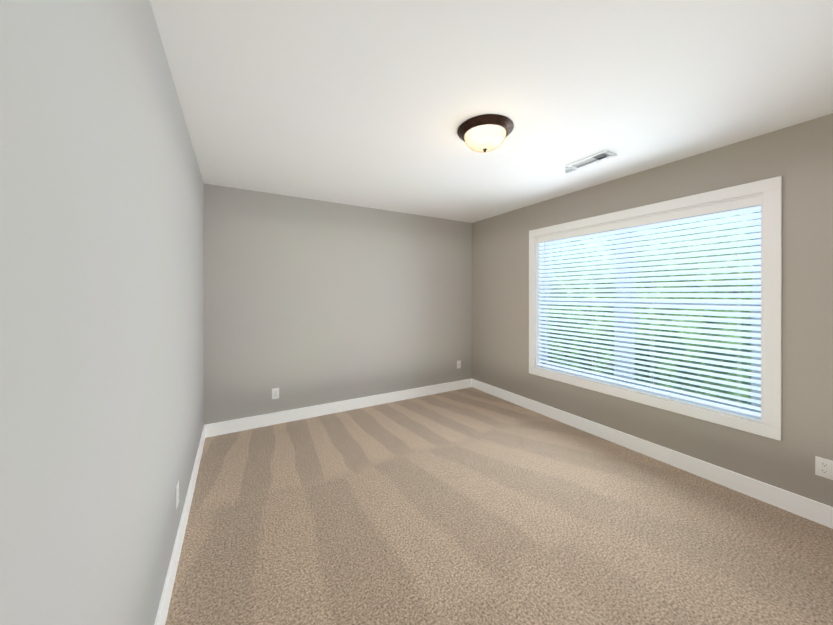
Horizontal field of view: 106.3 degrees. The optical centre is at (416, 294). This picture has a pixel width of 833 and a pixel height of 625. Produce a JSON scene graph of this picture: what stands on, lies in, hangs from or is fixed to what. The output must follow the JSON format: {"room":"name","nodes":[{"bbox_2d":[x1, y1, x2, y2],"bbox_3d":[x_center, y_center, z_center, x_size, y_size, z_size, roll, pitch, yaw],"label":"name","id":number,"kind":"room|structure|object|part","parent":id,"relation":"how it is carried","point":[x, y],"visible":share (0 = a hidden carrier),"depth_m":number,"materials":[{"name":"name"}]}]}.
{"room":"empty bedroom","nodes":[
{"label":"empty bedroom","id":0,"kind":"room"},
{"bbox_2d":[0,0,203,624],"bbox_3d":[-1.044,0.153,1.115,0.150,2.440,4.550,0,0,-30],"label":"wall","id":1,"kind":"structure","parent":0,"point":[101,304],"depth_m":0.69,"materials":[{"name":"beige paint"}]},
{"bbox_2d":[176,480,178,508],"bbox_3d":[-1.254,1.047,1.636,0.005,0.114,0.070,0,0,-30],"label":"outlet","id":2,"kind":"object","parent":1,"relation":"attached to","point":[177,485],"visible":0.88,"depth_m":1.62,"materials":[{"name":"white plastic"}]},
{"bbox_2d":[154,424,209,624],"bbox_3d":[-0.971,1.310,1.159,0.017,0.125,4.250,0,0,-30],"label":"baseboard","id":3,"kind":"structure","parent":1,"relation":"attached to","point":[162,612],"depth_m":1.62,"materials":[{"name":"white paint"}]},
{"bbox_2d":[204,184,471,424],"bbox_3d":[-0.645,0.148,3.886,3.310,2.440,0.150,0,0,-30],"label":"wall","id":4,"kind":"structure","parent":0,"point":[309,302],"depth_m":3.56,"materials":[{"name":"beige paint"}]},
{"bbox_2d":[272,388,278,398],"bbox_3d":[-1.494,1.044,3.308,0.070,0.114,0.005,0,0,-30],"label":"outlet","id":5,"kind":"object","parent":4,"relation":"attached to","point":[273,393],"visible":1,"depth_m":3.31,"materials":[{"name":"white plastic"}]},
{"bbox_2d":[210,379,469,436],"bbox_3d":[-0.609,1.306,3.814,3.240,0.125,0.014,0,0,-30],"label":"baseboard","id":6,"kind":"structure","parent":4,"relation":"attached to","point":[236,425],"depth_m":3.56,"materials":[{"name":"white paint"}]},
{"bbox_2d":[457,360,460,368],"bbox_3d":[0.614,1.007,4.525,0.070,0.114,0.005,0,0,-30],"label":"outlet","id":7,"kind":"object","parent":4,"relation":"attached to","point":[458,363],"visible":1,"depth_m":4.52,"materials":[{"name":"white plastic"}]},
{"bbox_2d":[150,0,832,222],"bbox_3d":[0.454,-1.119,1.978,3.610,0.100,4.550,0,0,-30],"label":"ceiling","id":8,"kind":"structure","parent":0,"point":[375,104],"depth_m":1.61,"materials":[{"name":"white paint"}]},
{"bbox_2d":[457,114,513,152],"bbox_3d":[0.443,-0.996,2.018,0.356,0.145,0.356,0,0,-30],"label":"ceiling light","id":9,"kind":"object","parent":8,"relation":"attached to","point":[485,133],"visible":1,"depth_m":1.93,"materials":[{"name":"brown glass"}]},
{"bbox_3d":[0.443,-0.988,2.018,0.266,0.090,0.266,0,0,-30],"label":"lamp shade","id":10,"kind":"part","parent":9,"relation":"part of","materials":[{"name":"white glass"}]},
{"bbox_2d":[565,150,616,173],"bbox_3d":[1.377,-1.033,2.470,0.155,0.072,0.335,0,0,-30],"label":"ceiling vent","id":11,"kind":"object","parent":8,"relation":"in","point":[594,159],"visible":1,"depth_m":2.47,"materials":[{"name":"white metal"}]},
{"bbox_2d":[566,150,605,168],"bbox_3d":[1.377,-1.065,2.470,0.145,0.008,0.315,0,0,-30],"label":"grille","id":12,"kind":"object","parent":11,"relation":"attached to","point":[597,157],"depth_m":2.48,"materials":[{"name":"white metal"}]},
{"bbox_2d":[165,387,832,624],"bbox_3d":[0.454,1.421,1.982,3.610,0.100,4.550,0,0,-30],"label":"floor","id":13,"kind":"structure","parent":0,"point":[469,506],"depth_m":1.79,"materials":[{"name":"carpet"}]},
{"bbox_2d":[472,113,832,506],"bbox_3d":[1.953,0.150,2.845,0.150,2.440,4.550,0,0,-30],"label":"wall","id":14,"kind":"structure","parent":0,"point":[798,158],"depth_m":2.22,"materials":[{"name":"beige paint"}]},
{"bbox_2d":[470,378,832,528],"bbox_3d":[1.880,1.308,2.805,0.017,0.125,4.250,0,0,-30],"label":"baseboard","id":15,"kind":"structure","parent":14,"relation":"attached to","point":[809,509],"depth_m":2.41,"materials":[{"name":"white paint"}]},
{"bbox_2d":[529,176,781,440],"bbox_3d":[1.910,0.085,2.901,0.168,1.700,1.990,0,0,-30],"label":"window","id":16,"kind":"structure","parent":14,"relation":"in","point":[684,238],"depth_m":2.52,"materials":[{"name":"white glass"}]},
{"bbox_2d":[537,195,760,242],"bbox_3d":[1.892,-0.640,2.890,0.066,0.065,1.805,0,0,-30],"label":"blind headrail","id":17,"kind":"object","parent":16,"relation":"attached to","point":[725,206],"visible":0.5,"depth_m":2.57,"materials":[{"name":"white paint"}]},
{"bbox_2d":[543,241,546,365],"bbox_3d":[1.469,0.089,3.567,0.033,1.436,0.012,0,0,3],"label":"blind cord","id":18,"kind":"object","parent":17,"relation":"hanging from","point":[544,241],"depth_m":3.56,"materials":[{"name":"white fabric"}]},
{"bbox_2d":[592,234,592,375],"bbox_3d":[1.749,0.090,3.101,0.002,1.436,0.002,0,0,-30],"label":"blind cord","id":19,"kind":"object","parent":17,"relation":"hanging from","point":[592,302],"depth_m":3.10,"materials":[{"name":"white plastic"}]},
{"bbox_2d":[653,313,653,388],"bbox_3d":[2.042,0.091,2.686,0.002,1.436,0.002,0,0,-30],"label":"blind cord","id":20,"kind":"object","parent":17,"relation":"hanging from","point":[653,313],"depth_m":2.69,"materials":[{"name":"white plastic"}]},
{"bbox_3d":[1.957,0.085,2.929,0.059,1.540,1.830,0,0,-30],"label":"window frame sashes","id":21,"kind":"part","parent":16,"relation":"part of","materials":[{"name":"white plastic"}]},
{"bbox_2d":[815,456,832,479],"bbox_3d":[2.432,1.032,1.859,0.007,0.114,0.070,0,0,-30],"label":"outlet","id":22,"kind":"object","parent":14,"relation":"attached to","point":[818,460],"depth_m":1.86,"materials":[{"name":"white plastic"}]},
{"label":"outside","id":23,"kind":"structure","parent":0,"visible":0},
{"bbox_2d":[548,213,752,403],"bbox_3d":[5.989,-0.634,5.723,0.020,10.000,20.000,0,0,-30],"label":"window glass","id":24,"kind":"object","parent":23,"point":[706,370],"depth_m":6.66,"materials":[{"name":"clear glass"}]}
]}

